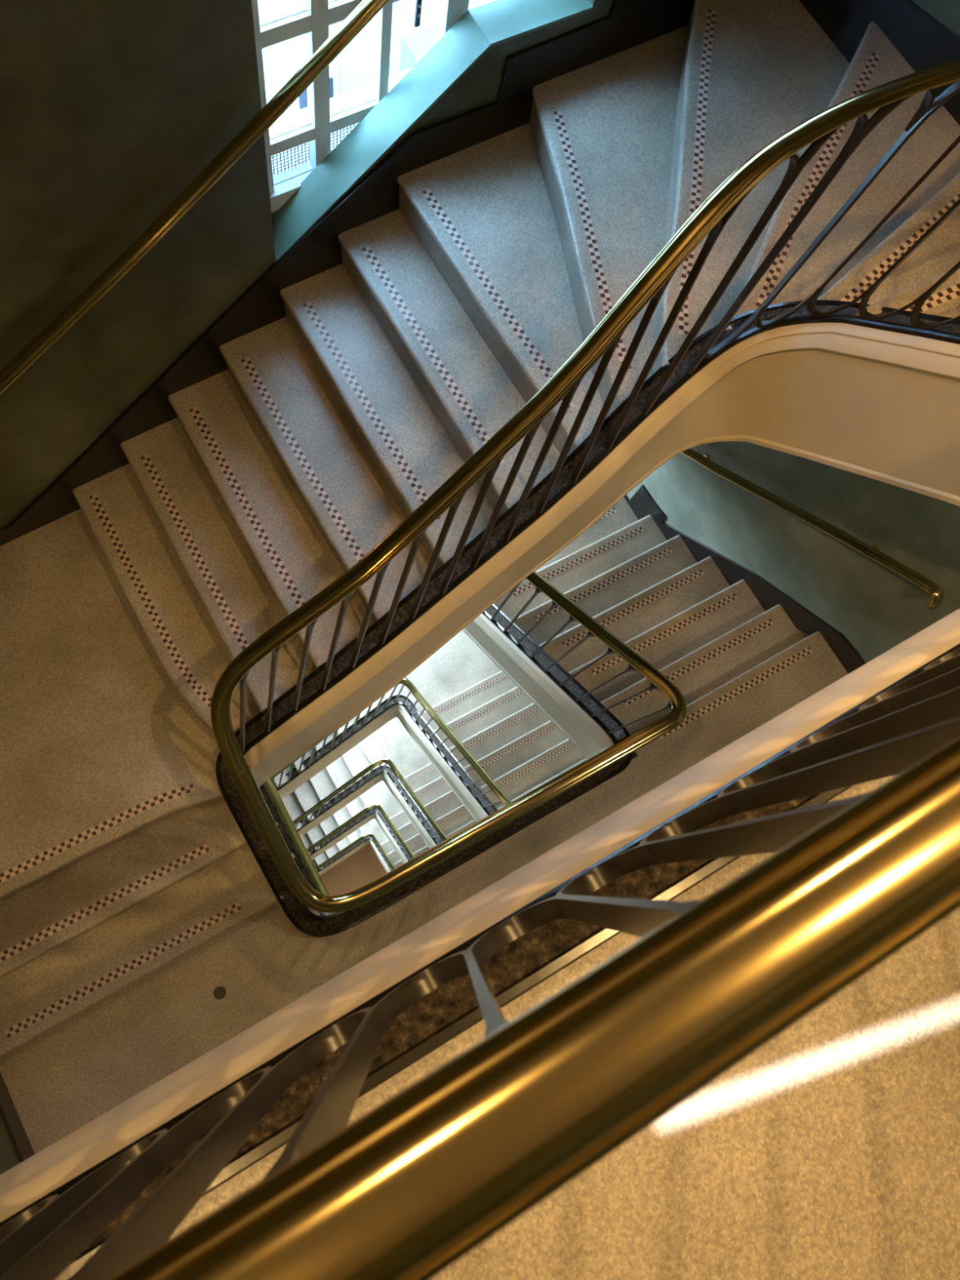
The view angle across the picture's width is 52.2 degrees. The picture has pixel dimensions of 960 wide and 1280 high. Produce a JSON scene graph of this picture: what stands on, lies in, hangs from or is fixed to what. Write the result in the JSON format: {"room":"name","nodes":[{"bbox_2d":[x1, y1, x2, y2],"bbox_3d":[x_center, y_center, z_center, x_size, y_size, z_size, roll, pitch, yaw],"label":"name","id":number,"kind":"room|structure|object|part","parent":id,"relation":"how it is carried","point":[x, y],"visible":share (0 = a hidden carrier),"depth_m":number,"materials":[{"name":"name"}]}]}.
{"room":"stairwell","nodes":[
{"label":"stairwell","id":0,"kind":"room"},
{"bbox_2d":[0,1115,20,1174],"bbox_3d":[-2.942,3.167,9.211,0.200,22.750,5.100,-27,77,-16],"label":"wall","id":1,"kind":"structure","parent":0,"point":[9,1158],"depth_m":3.60,"materials":[{"name":"green paint"}]},
{"bbox_2d":[0,1071,35,1162],"bbox_3d":[-1.829,1.663,3.557,0.024,0.620,3.722,-27,77,-16],"label":"baseboard","id":2,"kind":"structure","parent":1,"relation":"attached to","point":[11,1118],"depth_m":3.74,"materials":[{"name":"black paint"}]},
{"bbox_2d":[0,0,591,527],"bbox_3d":[-1.087,-1.691,2.163,3.497,5.950,0.420,-30,78,-16],"label":"wall","id":3,"kind":"structure","parent":0,"point":[110,109],"depth_m":2.89,"materials":[{"name":"green paint"}]},
{"bbox_2d":[0,0,390,395],"bbox_3d":[-0.711,-1.464,2.849,2.989,1.973,0.095,-30,78,-16],"label":"wall handrail","id":4,"kind":"object","parent":3,"relation":"attached to","point":[218,167],"visible":1,"depth_m":2.90,"materials":[{"name":"gold metal"}]},
{"bbox_2d":[0,0,694,546],"bbox_3d":[-0.842,-1.223,3.695,4.307,1.840,0.022,-30,78,-16],"label":"baseboard","id":5,"kind":"structure","parent":3,"relation":"attached to","point":[628,24],"depth_m":3.54,"materials":[{"name":"black paint"}]},
{"bbox_2d":[271,0,593,260],"bbox_3d":[-0.211,-1.799,3.406,1.244,0.596,0.154,-30,78,-16],"label":"window sill","id":6,"kind":"structure","parent":3,"relation":"attached to","point":[482,28],"depth_m":3.28,"materials":[{"name":"teal paint"}]},
{"bbox_2d":[413,102,498,136],"bbox_3d":[-0.080,-1.789,3.367,0.346,0.017,0.008,-30,78,-16],"label":"trim","id":7,"kind":"structure","parent":3,"relation":"attached to","point":[479,110],"depth_m":3.36,"materials":[{"name":"black paint"}]},
{"bbox_2d":[320,844,386,895],"bbox_3d":[-2.526,5.798,20.597,4.700,0.200,5.100,-27,77,-16],"label":"floor","id":8,"kind":"structure","parent":0,"point":[362,867],"depth_m":20.77,"materials":[{"name":"stone"}]},
{"bbox_2d":[311,818,404,875],"bbox_3d":[-2.784,4.577,19.203,4.180,3.741,2.980,-27,77,-16],"label":"flight","id":9,"kind":"object","parent":8,"relation":"on","point":[372,827],"visible":0.14,"depth_m":18.99,"materials":[{"name":"stone"}]},
{"bbox_2d":[315,832,395,872],"bbox_3d":[-2.332,4.837,18.525,1.631,4.342,1.801,-27,77,-16],"label":"stair railing","id":10,"kind":"object","parent":9,"relation":"on","point":[368,836],"visible":0.3,"depth_m":18.34,"materials":[{"name":"gold metal"}]},
{"bbox_2d":[0,645,848,1154],"bbox_3d":[0.333,1.624,4.363,4.180,0.300,1.985,-27,77,-16],"label":"floor","id":11,"kind":"structure","parent":0,"point":[60,1081],"depth_m":4.10,"materials":[{"name":"stone"}]},
{"bbox_2d":[213,986,226,999],"bbox_3d":[-1.077,1.460,4.057,0.051,0.010,0.051,-27,77,-16],"label":"socket","id":12,"kind":"object","parent":11,"relation":"on","point":[220,993],"visible":1,"depth_m":4.05,"materials":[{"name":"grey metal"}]},
{"bbox_2d":[0,0,959,1057],"bbox_3d":[-0.255,-0.352,3.269,4.318,3.456,2.510,-27,77,-16],"label":"flight","id":13,"kind":"object","parent":11,"relation":"on","point":[328,423],"visible":0.8,"depth_m":3.53,"materials":[{"name":"stone"}]},
{"bbox_2d":[210,59,959,937],"bbox_3d":[0.228,-0.044,2.597,2.050,4.032,1.226,-27,77,-16],"label":"stair railing","id":14,"kind":"object","parent":13,"relation":"on","point":[240,791],"visible":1,"depth_m":2.80,"materials":[{"name":"gold metal"}]},
{"bbox_2d":[168,773,959,1279],"bbox_3d":[0.915,0.771,1.320,4.300,0.160,1.550,-27,77,-16],"label":"floor","id":15,"kind":"structure","parent":0,"point":[831,1150],"depth_m":1.20,"materials":[{"name":"stone"}]},
{"bbox_2d":[0,608,959,1222],"bbox_3d":[0.013,0.429,1.395,3.070,0.356,0.133,-27,77,-16],"label":"trim","id":16,"kind":"structure","parent":15,"relation":"attached to","point":[37,1175],"depth_m":1.25,"materials":[{"name":"beige paint"}]},
{"bbox_2d":[0,643,959,1279],"bbox_3d":[0.101,0.256,0.819,3.074,0.912,0.088,-27,77,-16],"label":"landing railing","id":17,"kind":"object","parent":15,"relation":"on","point":[406,1189],"visible":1,"depth_m":0.40,"materials":[{"name":"gold metal"}]},
{"bbox_2d":[588,0,612,22],"bbox_3d":[0.710,-2.729,2.763,0.815,5.950,0.462,-27,77,-16],"label":"wall","id":18,"kind":"structure","parent":0,"point":[601,9],"depth_m":3.33,"materials":[{"name":"green paint"}]},
{"bbox_2d":[626,440,959,663],"bbox_3d":[0.588,1.730,11.758,0.120,19.800,4.700,-27,77,-16],"label":"wall","id":19,"kind":"structure","parent":0,"point":[875,607],"depth_m":4.64,"materials":[{"name":"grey paint"}]},
{"bbox_2d":[623,484,865,673],"bbox_3d":[1.400,-0.315,5.560,0.019,1.353,4.700,-27,77,-16],"label":"baseboard","id":20,"kind":"structure","parent":19,"relation":"attached to","point":[642,504],"depth_m":5.28,"materials":[{"name":"black paint"}]},
{"bbox_2d":[680,448,943,609],"bbox_3d":[1.317,-0.794,4.861,0.113,1.426,2.026,-27,77,-16],"label":"wall handrail","id":21,"kind":"object","parent":19,"relation":"attached to","point":[873,552],"visible":0.84,"depth_m":4.39,"materials":[{"name":"gold metal"}]},
{"bbox_3d":[1.742,-0.401,4.323,0.016,0.044,0.044,-27,77,-16],"label":"wall plate","id":22,"kind":"part","parent":21,"relation":"part of","materials":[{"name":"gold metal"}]},
{"bbox_2d":[911,0,959,37],"bbox_3d":[0.920,1.195,10.415,0.200,22.750,5.100,-27,77,-16],"label":"wall","id":23,"kind":"structure","parent":0,"point":[947,12],"depth_m":3.09,"materials":[{"name":"green paint"}]},
{"bbox_2d":[799,0,959,125],"bbox_3d":[1.709,-1.647,2.844,0.024,1.580,2.381,-27,77,-16],"label":"baseboard","id":24,"kind":"structure","parent":23,"relation":"attached to","point":[924,42],"depth_m":3.24,"materials":[{"name":"black paint"}]},
{"bbox_3d":[-0.116,2.696,7.558,4.180,0.300,1.985,-27,77,-16],"label":"floor","id":25,"kind":"structure","parent":0,"visible":0},
{"bbox_2d":[275,497,828,883],"bbox_3d":[-0.990,0.290,6.422,4.180,3.741,2.980,-27,77,-16],"label":"flight","id":26,"kind":"object","parent":25,"relation":"on","point":[713,639],"visible":0.27,"depth_m":5.27,"materials":[{"name":"stone"}]},
{"bbox_2d":[258,571,686,895],"bbox_3d":[-0.538,0.550,5.744,1.631,4.342,1.801,-27,77,-16],"label":"stair railing","id":27,"kind":"object","parent":26,"relation":"on","point":[584,699],"visible":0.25,"depth_m":4.71,"materials":[{"name":"gold metal"}]},
{"bbox_3d":[-0.564,3.768,10.753,4.180,0.300,1.985,-27,77,-16],"label":"floor","id":28,"kind":"structure","parent":0,"visible":0},
{"bbox_2d":[273,630,586,822],"bbox_3d":[-1.438,1.362,9.617,4.180,3.741,2.980,-27,77,-16],"label":"flight","id":29,"kind":"object","parent":28,"relation":"on","point":[516,744],"visible":0.2,"depth_m":8.95,"materials":[{"name":"stone"}]},
{"bbox_2d":[271,678,511,815],"bbox_3d":[-0.986,1.622,8.939,1.631,4.342,1.801,-27,77,-16],"label":"stair railing","id":30,"kind":"object","parent":29,"relation":"on","point":[480,797],"visible":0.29,"depth_m":8.61,"materials":[{"name":"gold metal"}]},
{"bbox_3d":[-1.013,4.839,13.949,4.180,0.300,1.985,-27,77,-16],"label":"floor","id":31,"kind":"structure","parent":0,"visible":0},
{"bbox_2d":[281,717,476,848],"bbox_3d":[-1.887,2.433,12.813,4.180,3.741,2.980,-27,77,-16],"label":"flight","id":32,"kind":"object","parent":31,"relation":"on","point":[392,741],"visible":0.1,"depth_m":12.55,"materials":[{"name":"stone"}]},
{"bbox_2d":[293,757,448,844],"bbox_3d":[-1.435,2.693,12.134,1.631,4.342,1.801,-27,77,-16],"label":"stair railing","id":33,"kind":"object","parent":32,"relation":"on","point":[432,828],"visible":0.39,"depth_m":11.91,"materials":[{"name":"gold metal"}]},
{"bbox_3d":[-1.462,5.911,17.144,4.180,0.300,1.985,-27,77,-16],"label":"floor","id":34,"kind":"structure","parent":0,"visible":0},
{"bbox_2d":[300,780,429,863],"bbox_3d":[-2.336,3.505,16.008,4.180,3.741,2.980,-27,77,-16],"label":"flight","id":35,"kind":"object","parent":34,"relation":"on","point":[380,793],"visible":0.09,"depth_m":15.73,"materials":[{"name":"stone"}]},
{"bbox_2d":[306,803,414,861],"bbox_3d":[-1.884,3.765,15.329,1.631,4.342,1.801,-27,77,-16],"label":"stair railing","id":36,"kind":"object","parent":35,"relation":"on","point":[373,808],"visible":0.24,"depth_m":15.14,"materials":[{"name":"gold metal"}]},
{"bbox_3d":[-0.457,-1.636,4.462,1.235,1.760,0.338,-27,77,-16],"label":"wall","id":37,"kind":"structure","parent":0,"visible":0},
{"bbox_2d":[251,0,495,213],"bbox_3d":[-0.248,-2.150,2.951,1.252,1.520,0.300,-30,78,-16],"label":"window","id":38,"kind":"structure","parent":37,"relation":"in","point":[287,33],"depth_m":3.19,"materials":[{"name":"clear glass"}]},
{"bbox_3d":[-0.673,-1.790,2.754,0.085,1.490,0.054,-27,77,-16],"label":"frame","id":39,"kind":"part","parent":38,"relation":"part of","materials":[{"name":"white paint"}]},
{"bbox_3d":[-0.553,-1.886,2.684,0.175,0.406,0.004,-30,78,-16],"label":"pane","id":40,"kind":"part","parent":38,"relation":"part of","materials":[{"name":"clear glass"}]},
{"bbox_3d":[-0.611,-1.748,3.095,0.175,0.360,0.004,-30,78,-16],"label":"pane","id":41,"kind":"part","parent":38,"relation":"part of","materials":[{"name":"clear glass"}]},
{"bbox_3d":[-0.344,-1.922,3.632,1.252,0.070,0.300,-30,78,-16],"label":"sill","id":42,"kind":"part","parent":38,"relation":"part of","materials":[{"name":"white paint"}]},
{"bbox_3d":[-0.651,-1.652,3.381,0.175,0.152,0.004,-30,78,-16],"label":"pane","id":43,"kind":"part","parent":38,"relation":"part of","materials":[{"name":"clear glass"}]},
{"bbox_3d":[-0.354,-2.001,2.751,0.203,0.406,0.004,-30,78,-16],"label":"pane","id":44,"kind":"part","parent":38,"relation":"part of","materials":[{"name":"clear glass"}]},
{"bbox_3d":[-0.452,-1.767,3.447,0.203,0.152,0.004,-30,78,-16],"label":"pane","id":45,"kind":"part","parent":38,"relation":"part of","materials":[{"name":"clear glass"}]},
{"bbox_3d":[-0.412,-1.863,3.161,0.203,0.360,0.004,-30,78,-16],"label":"pane","id":46,"kind":"part","parent":38,"relation":"part of","materials":[{"name":"clear glass"}]},
{"bbox_3d":[-0.215,-1.976,3.227,0.214,0.360,0.004,-30,78,-16],"label":"pane","id":47,"kind":"part","parent":38,"relation":"part of","materials":[{"name":"clear glass"}]},
{"bbox_2d":[413,0,422,26],"bbox_3d":[-0.175,-1.974,2.929,0.019,0.310,0.012,-27,77,-16],"label":"stay","id":48,"kind":"object","parent":38,"relation":"attached to","point":[419,2],"visible":1,"depth_m":3.03,"materials":[{"name":"grey metal"}]},
{"bbox_3d":[0.086,-2.151,3.328,0.359,0.360,0.004,-30,78,-16],"label":"pane","id":49,"kind":"part","parent":38,"relation":"part of","materials":[{"name":"clear glass"}]}
]}

